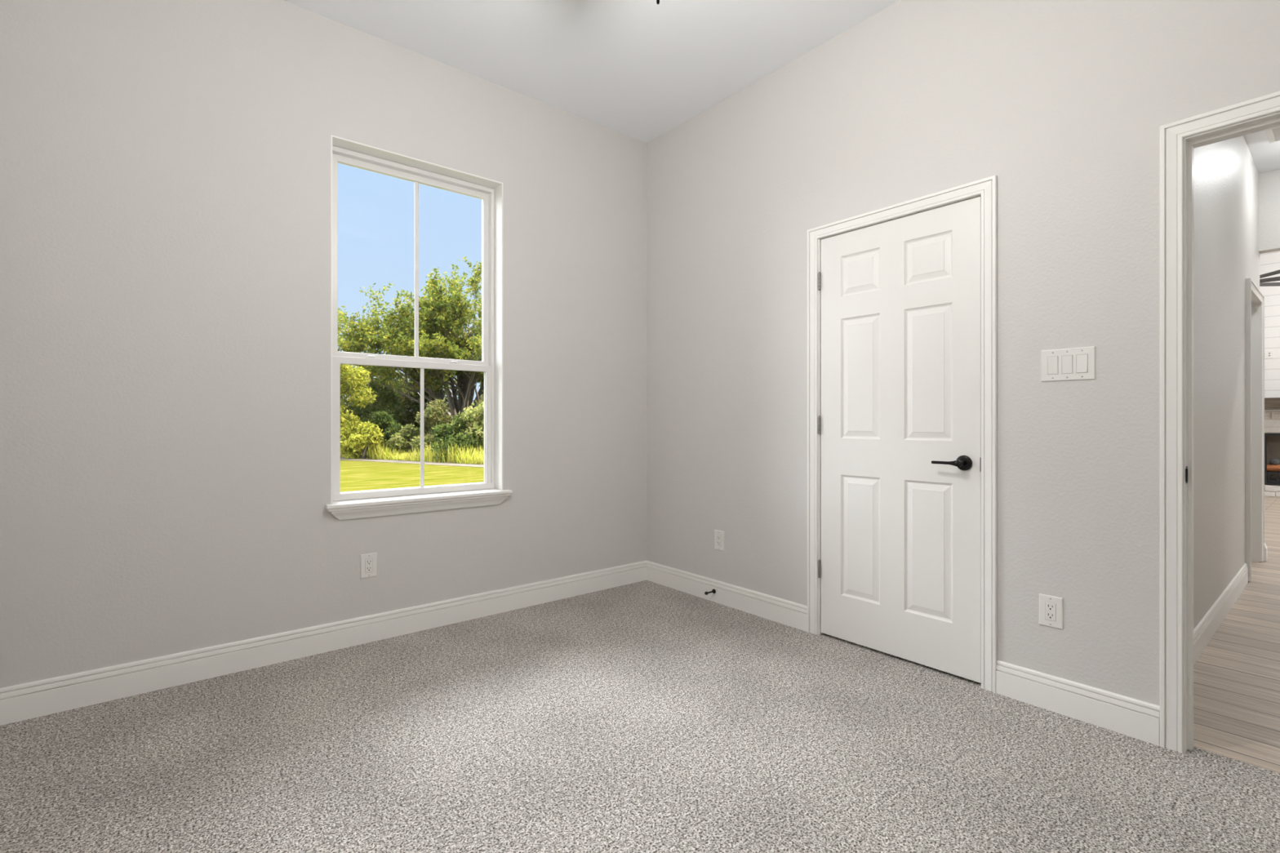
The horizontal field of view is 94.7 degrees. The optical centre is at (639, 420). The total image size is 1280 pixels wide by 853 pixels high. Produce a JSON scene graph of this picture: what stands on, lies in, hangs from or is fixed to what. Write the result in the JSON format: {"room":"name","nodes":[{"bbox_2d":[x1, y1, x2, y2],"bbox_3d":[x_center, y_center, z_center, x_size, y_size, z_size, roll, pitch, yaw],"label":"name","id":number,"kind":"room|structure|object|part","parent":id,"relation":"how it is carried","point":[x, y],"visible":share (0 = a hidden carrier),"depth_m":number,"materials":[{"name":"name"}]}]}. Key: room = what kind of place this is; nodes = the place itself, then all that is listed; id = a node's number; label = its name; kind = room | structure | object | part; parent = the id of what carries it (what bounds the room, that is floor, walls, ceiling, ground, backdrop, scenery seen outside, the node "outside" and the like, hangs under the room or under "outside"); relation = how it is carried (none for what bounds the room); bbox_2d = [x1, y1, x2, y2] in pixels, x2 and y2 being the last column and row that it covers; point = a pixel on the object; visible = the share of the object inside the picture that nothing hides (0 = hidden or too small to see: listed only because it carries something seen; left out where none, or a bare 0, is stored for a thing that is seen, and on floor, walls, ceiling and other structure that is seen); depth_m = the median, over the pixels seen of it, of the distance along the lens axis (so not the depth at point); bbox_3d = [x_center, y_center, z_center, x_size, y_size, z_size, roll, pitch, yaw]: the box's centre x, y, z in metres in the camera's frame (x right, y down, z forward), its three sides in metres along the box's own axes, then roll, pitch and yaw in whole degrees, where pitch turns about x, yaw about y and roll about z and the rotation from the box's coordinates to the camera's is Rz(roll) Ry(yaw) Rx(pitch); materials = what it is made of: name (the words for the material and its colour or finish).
{"room":"empty bedroom","nodes":[
{"label":"empty bedroom","id":0,"kind":"room"},
{"bbox_2d":[0,0,646,688],"bbox_3d":[0.351,-0.415,4.478,7.475,3.048,0.170,0,0,-39],"label":"wall","id":1,"kind":"structure","parent":0,"point":[165,165],"depth_m":2.60,"materials":[{"name":"white paint"}]},
{"bbox_2d":[0,560,646,725],"bbox_3d":[-1.140,1.043,3.129,3.091,0.132,0.014,0,0,-39],"label":"baseboard","id":2,"kind":"structure","parent":1,"relation":"attached to","point":[28,700],"depth_m":2.69,"materials":[{"name":"white paint"}]},
{"bbox_2d":[360,552,377,578],"bbox_3d":[-1.358,0.727,2.953,0.079,0.120,0.008,0,0,-39],"label":"wall outlet","id":3,"kind":"object","parent":1,"relation":"attached to","point":[368,562],"visible":1,"depth_m":2.95,"materials":[{"name":"white plastic"}]},
{"bbox_2d":[364,558,373,573],"bbox_3d":[-1.357,0.727,2.952,0.036,0.069,0.001,0,0,-39],"label":"receptacle","id":4,"kind":"object","parent":3,"relation":"attached to","point":[368,562],"depth_m":2.95,"materials":[{"name":"white plastic"}]},
{"bbox_2d":[324,134,512,519],"bbox_3d":[-1.179,-0.449,3.184,0.967,1.865,0.220,0,0,-39],"label":"window","id":5,"kind":"structure","parent":1,"relation":"in","point":[383,502],"depth_m":3.25,"materials":[{"name":"white paint"}]},
{"bbox_3d":[-1.237,-0.829,3.247,0.854,1.040,0.026,0,0,-40],"label":"sash","id":6,"kind":"part","parent":5,"relation":"part of","materials":[{"name":"white plastic"}]},
{"bbox_3d":[-1.217,0.036,3.223,0.852,0.718,0.030,0,0,-40],"label":"sash","id":7,"kind":"part","parent":5,"relation":"part of","materials":[{"name":"white plastic"}]},
{"bbox_3d":[-1.125,0.412,3.118,0.967,0.018,0.050,0,0,-40],"label":"sill","id":8,"kind":"part","parent":5,"relation":"part of","materials":[{"name":"white paint"}]},
{"bbox_2d":[0,497,1279,852],"bbox_3d":[5.329,1.149,3.288,13.305,0.080,8.000,0,0,-39],"label":"floor","id":9,"kind":"structure","parent":0,"point":[645,716],"depth_m":1.96,"materials":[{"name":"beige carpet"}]},
{"bbox_2d":[1264,397,1279,497],"bbox_3d":[9.569,0.394,8.014,0.330,1.442,2.200,0,0,-39],"label":"fireplace","id":10,"kind":"object","parent":9,"relation":"on","point":[1272,418],"visible":0.39,"depth_m":8.56,"materials":[{"name":"white stone"}]},
{"bbox_3d":[9.598,0.560,8.038,0.030,0.753,1.560,0,0,-40],"label":"firebox frame","id":11,"kind":"part","parent":10,"relation":"part of","materials":[{"name":"black metal"}]},
{"bbox_2d":[282,0,1279,173],"bbox_3d":[2.717,-2.039,1.394,7.665,0.200,8.600,0,0,-39],"label":"ceiling","id":12,"kind":"structure","parent":0,"point":[638,69],"depth_m":3.03,"materials":[{"name":"white paint"}]},
{"bbox_2d":[1265,125,1279,143],"bbox_3d":[4.354,-1.925,3.831,0.320,0.025,0.380,0,0,-39],"label":"ceiling vent","id":13,"kind":"object","parent":12,"relation":"in","point":[1273,134],"visible":0.86,"depth_m":3.95,"materials":[{"name":"white metal"}]},
{"bbox_2d":[646,0,1279,706],"bbox_3d":[1.364,-0.415,2.611,0.114,3.048,4.000,0,0,-39],"label":"wall","id":14,"kind":"structure","parent":0,"point":[1067,103],"depth_m":2.40,"materials":[{"name":"white paint"}]},
{"bbox_2d":[704,588,715,595],"bbox_3d":[0.424,1.043,3.579,0.076,0.027,0.027,0,0,-39],"label":"door stop","id":15,"kind":"object","parent":14,"relation":"attached to","point":[713,591],"visible":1,"depth_m":3.58,"materials":[{"name":"black metal"}]},
{"bbox_2d":[714,529,724,551],"bbox_3d":[0.481,0.729,3.585,0.008,0.120,0.079,0,0,-39],"label":"wall outlet","id":16,"kind":"object","parent":14,"relation":"attached to","point":[718,535],"visible":1,"depth_m":3.58,"materials":[{"name":"white plastic"}]},
{"bbox_2d":[716,534,720,546],"bbox_3d":[0.479,0.729,3.584,0.002,0.069,0.036,0,0,-40],"label":"receptacle","id":17,"kind":"object","parent":16,"relation":"attached to","point":[718,536],"depth_m":3.58,"materials":[{"name":"white plastic"}]},
{"bbox_2d":[646,560,807,631],"bbox_3d":[0.462,1.043,3.604,0.014,0.132,1.320,0,0,-39],"label":"baseboard","id":18,"kind":"structure","parent":14,"relation":"attached to","point":[780,611],"depth_m":3.48,"materials":[{"name":"white paint"}]},
{"bbox_2d":[807,174,997,693],"bbox_3d":[1.188,0.055,2.765,0.160,2.108,0.898,0,0,-39],"label":"door","id":19,"kind":"structure","parent":14,"relation":"in","point":[902,297],"depth_m":2.70,"materials":[{"name":"white paint"}]},
{"bbox_3d":[1.084,0.574,2.887,0.026,0.604,0.206,0,0,-40],"label":"panel","id":20,"kind":"part","parent":19,"relation":"part of","materials":[{"name":"white wood"}]},
{"bbox_3d":[1.084,-0.211,2.887,0.026,0.600,0.206,0,0,-40],"label":"panel","id":21,"kind":"part","parent":19,"relation":"part of","materials":[{"name":"white wood"}]},
{"bbox_3d":[1.084,-0.723,2.887,0.026,0.203,0.206,0,0,-40],"label":"panel","id":22,"kind":"part","parent":19,"relation":"part of","materials":[{"name":"white wood"}]},
{"bbox_3d":[1.292,0.574,2.635,0.026,0.604,0.213,0,0,-40],"label":"panel","id":23,"kind":"part","parent":19,"relation":"part of","materials":[{"name":"white wood"}]},
{"bbox_3d":[1.292,-0.211,2.635,0.026,0.600,0.213,0,0,-40],"label":"panel","id":24,"kind":"part","parent":19,"relation":"part of","materials":[{"name":"white wood"}]},
{"bbox_3d":[1.292,-0.723,2.635,0.026,0.203,0.213,0,0,-40],"label":"panel","id":25,"kind":"part","parent":19,"relation":"part of","materials":[{"name":"white wood"}]},
{"bbox_3d":[1.319,0.180,2.520,0.050,0.029,0.126,0,0,-40],"label":"lever","id":26,"kind":"part","parent":19,"relation":"part of","materials":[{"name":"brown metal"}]},
{"bbox_2d":[1039,593,1062,629],"bbox_3d":[1.574,0.732,2.259,0.008,0.120,0.079,0,0,-39],"label":"wall outlet","id":27,"kind":"object","parent":14,"relation":"attached to","point":[1051,607],"visible":1,"depth_m":2.26,"materials":[{"name":"white plastic"}]},
{"bbox_2d":[1044,601,1056,622],"bbox_3d":[1.573,0.732,2.258,0.001,0.069,0.036,0,0,-39],"label":"receptacle","id":28,"kind":"object","parent":27,"relation":"attached to","point":[1050,606],"depth_m":2.26,"materials":[{"name":"white plastic"}]},
{"bbox_2d":[1041,346,1095,382],"bbox_3d":[1.608,-0.211,2.217,0.010,0.122,0.171,0,0,-39],"label":"light switch","id":29,"kind":"object","parent":14,"relation":"attached to","point":[1072,363],"visible":1,"depth_m":2.21,"materials":[{"name":"white plastic"}]},
{"bbox_3d":[1.607,-0.211,2.217,0.001,0.069,0.036,0,0,-40],"label":"rocker frame","id":30,"kind":"part","parent":29,"relation":"part of","materials":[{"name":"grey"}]},
{"bbox_3d":[1.636,-0.211,2.181,0.001,0.069,0.036,0,0,-40],"label":"rocker frame","id":31,"kind":"part","parent":29,"relation":"part of","materials":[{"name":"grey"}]},
{"bbox_2d":[995,660,1159,746],"bbox_3d":[1.614,1.043,2.207,0.014,0.132,0.504,0,0,-39],"label":"baseboard","id":32,"kind":"structure","parent":14,"relation":"attached to","point":[1138,719],"depth_m":2.18,"materials":[{"name":"white paint"}]},
{"bbox_2d":[1160,90,1279,753],"bbox_3d":[2.108,0.056,1.708,0.148,2.118,0.891,0,0,-39],"label":"door frame","id":33,"kind":"structure","parent":14,"relation":"in","point":[1178,139],"depth_m":1.98,"materials":[{"name":"white paint"}]},
{"bbox_2d":[1193,135,1259,629],"bbox_3d":[3.344,-0.412,3.455,4.016,3.054,0.115,0,0,-39],"label":"wall","id":34,"kind":"structure","parent":0,"point":[1226,253],"depth_m":3.31,"materials":[{"name":"grey paint"}]},
{"bbox_2d":[1193,563,1248,664],"bbox_3d":[3.036,1.049,3.118,2.960,0.132,0.014,0,0,-39],"label":"baseboard","id":35,"kind":"structure","parent":34,"relation":"attached to","point":[1206,628],"depth_m":3.17,"materials":[{"name":"white paint"}]},
{"bbox_2d":[1245,278,1264,582],"bbox_3d":[4.520,0.067,4.407,0.946,2.096,0.142,0,0,-39],"label":"door frame","id":36,"kind":"structure","parent":34,"relation":"in","point":[1255,299],"depth_m":4.63,"materials":[{"name":"white paint"}]},
{"bbox_2d":[1264,542,1267,561],"bbox_3d":[4.969,1.041,4.697,0.088,0.148,0.036,0,0,-39],"label":"trim","id":37,"kind":"structure","parent":34,"relation":"attached to","point":[1265,545],"depth_m":4.67,"materials":[{"name":"white paint"}]},
{"bbox_2d":[1258,168,1279,253],"bbox_3d":[5.363,-2.111,4.115,0.120,1.560,1.435,0,0,-39],"label":"wall header","id":38,"kind":"structure","parent":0,"point":[1269,181],"depth_m":4.59,"materials":[{"name":"grey paint"}]},
{"bbox_2d":[1259,250,1279,410],"bbox_3d":[10.386,-0.888,7.455,0.200,4.006,8.000,0,0,-39],"label":"wall","id":39,"kind":"structure","parent":0,"point":[1269,262],"depth_m":8.65,"materials":[{"name":"white paint"}]},
{"bbox_2d":[1264,350,1274,359],"bbox_3d":[9.245,-0.971,8.674,0.009,0.120,0.116,0,0,-39],"label":"outlet","id":40,"kind":"object","parent":39,"relation":"attached to","point":[1268,353],"visible":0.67,"depth_m":8.66,"materials":[{"name":"white plastic"}]},
{"bbox_3d":[8.046,-2.991,5.656,6.300,0.200,8.600,0,0,-39],"label":"ceiling","id":41,"kind":"structure","parent":0,"visible":0},
{"bbox_2d":[1259,269,1279,286],"bbox_3d":[7.125,-2.211,7.166,1.489,1.359,1.489,0,0,-17],"label":"fan","id":42,"kind":"object","parent":41,"relation":"hanging from","point":[1263,282],"visible":0.02,"depth_m":6.88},
{"bbox_3d":[7.083,-1.645,6.723,0.124,0.076,0.670,0,0,6],"label":"blade","id":43,"kind":"part","parent":42,"relation":"part of","materials":[{"name":"brown metal"}]},
{"bbox_3d":[7.568,-1.645,7.123,0.670,0.076,0.124,0,0,6],"label":"blade","id":44,"kind":"part","parent":42,"relation":"part of","materials":[{"name":"brown metal"}]},
{"bbox_3d":[7.409,-1.645,6.822,0.124,0.076,0.670,0,0,-40],"label":"blade","id":45,"kind":"part","parent":42,"relation":"part of","materials":[{"name":"brown metal"}]},
{"label":"outside","id":46,"kind":"structure","parent":0,"visible":0},
{"bbox_2d":[340,457,484,467],"bbox_3d":[-10.529,1.428,21.419,80.000,0.062,0.750,0,0,30],"label":"dirt path","id":47,"kind":"structure","parent":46,"point":[341,459],"depth_m":19.67,"materials":[{"name":"beige soil"}]},
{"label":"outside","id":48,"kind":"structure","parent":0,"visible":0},
{"bbox_2d":[340,439,484,464],"bbox_3d":[0.585,1.427,40.983,84.150,0.065,127.890,0,0,-39],"label":"field","id":49,"kind":"structure","parent":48,"point":[341,457],"depth_m":20.43,"materials":[{"name":"green plant"}]},
{"bbox_2d":[337,349,369,423],"bbox_3d":[-14.820,-1.006,27.190,4.218,5.074,4.306,0,0,-39],"label":"tree","id":50,"kind":"object","parent":49,"relation":"on","point":[348,403],"visible":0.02,"depth_m":27.39,"materials":[{"name":"green plant"}]},
{"bbox_2d":[340,364,377,453],"bbox_3d":[-11.484,-0.557,22.774,2.373,4.058,2.403,0,0,-39],"label":"tree","id":51,"kind":"object","parent":49,"relation":"on","point":[345,429],"visible":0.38,"depth_m":22.68,"materials":[{"name":"green plant"}]},
{"bbox_2d":[340,420,384,458],"bbox_3d":[-10.277,0.758,21.697,1.491,1.534,1.784,0,0,-39],"label":"shrub","id":52,"kind":"object","parent":49,"relation":"on","point":[366,433],"visible":0.98,"depth_m":21.52,"materials":[{"name":"green plant"}]},
{"bbox_3d":[-10.166,0.981,21.761,0.382,1.015,0.670,0,0,-40],"label":"stem","id":53,"kind":"part","parent":52,"relation":"part of","materials":[{"name":"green plant"}]},
{"bbox_2d":[342,364,383,423],"bbox_3d":[-14.078,-0.813,28.181,4.153,4.631,4.090,0,0,-39],"label":"tree","id":54,"kind":"object","parent":49,"relation":"on","point":[367,414],"visible":0.02,"depth_m":28.07,"materials":[{"name":"green plant"}]},
{"bbox_2d":[346,377,405,437],"bbox_3d":[-11.919,-0.280,26.869,2.563,3.519,2.264,0,0,-39],"label":"tree","id":55,"kind":"object","parent":49,"relation":"on","point":[391,400],"visible":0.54,"depth_m":26.89,"materials":[{"name":"green plant"}]},
{"bbox_2d":[368,410,405,451],"bbox_3d":[-9.707,0.591,22.900,2.009,1.974,2.064,0,0,-39],"label":"shrub","id":56,"kind":"object","parent":49,"relation":"on","point":[384,420],"visible":0.48,"depth_m":22.47,"materials":[{"name":"green plant"}]},
{"bbox_2d":[356,371,431,436],"bbox_3d":[-12.305,-0.517,29.820,4.116,4.145,4.109,0,0,-22],"label":"tree","id":57,"kind":"object","parent":49,"relation":"on","point":[404,406],"visible":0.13,"depth_m":28.79,"materials":[{"name":"green plant"}]},
{"bbox_2d":[385,422,430,454],"bbox_3d":[-8.628,0.798,22.103,1.707,1.472,1.220,0,0,-4],"label":"shrub","id":58,"kind":"object","parent":49,"relation":"on","point":[406,437],"visible":0.77,"depth_m":21.89,"materials":[{"name":"green plant"}]},
{"bbox_2d":[337,256,484,421],"bbox_3d":[-9.597,-3.135,27.376,11.386,9.318,7.681,0,0,3],"label":"spreading tree","id":59,"kind":"object","parent":49,"relation":"on","point":[442,318],"visible":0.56,"depth_m":26.32,"materials":[{"name":"green plant"}]},
{"bbox_2d":[398,382,457,444],"bbox_3d":[-10.383,-0.377,29.884,4.066,3.822,3.380,0,0,-39],"label":"tree","id":60,"kind":"object","parent":49,"relation":"on","point":[415,406],"visible":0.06,"depth_m":29.04,"materials":[{"name":"green plant"}]},
{"bbox_2d":[414,396,453,449],"bbox_3d":[-7.896,0.273,22.718,1.672,2.410,1.610,0,0,-39],"label":"shrub","id":61,"kind":"object","parent":49,"relation":"on","point":[437,407],"visible":0.53,"depth_m":22.44,"materials":[{"name":"green plant"}]},
{"bbox_2d":[430,413,484,461],"bbox_3d":[-6.207,0.608,20.326,1.982,1.828,1.798,0,0,-39],"label":"round shrub","id":62,"kind":"object","parent":49,"relation":"on","point":[443,434],"visible":0.59,"depth_m":20.07,"materials":[{"name":"green plant"}]},
{"bbox_2d":[449,400,484,451],"bbox_3d":[-5.738,0.379,20.865,1.876,2.211,1.897,0,0,-39],"label":"shrub","id":63,"kind":"object","parent":49,"relation":"on","point":[477,411],"visible":0.43,"depth_m":20.45,"materials":[{"name":"green plant"}]},
{"bbox_2d":[471,390,484,413],"bbox_3d":[-4.620,-0.636,23.509,3.812,4.304,3.230,0,0,37],"label":"tree","id":64,"kind":"object","parent":49,"relation":"on","point":[481,400],"visible":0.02,"depth_m":23.11,"materials":[{"name":"green plant"}]},
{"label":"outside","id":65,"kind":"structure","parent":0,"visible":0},
{"bbox_2d":[340,459,484,492],"bbox_3d":[-11.375,1.559,33.697,100.000,0.300,59.820,0,0,-39],"label":"lawn","id":66,"kind":"structure","parent":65,"point":[355,476],"depth_m":15.35,"materials":[{"name":"plant"}]}
]}

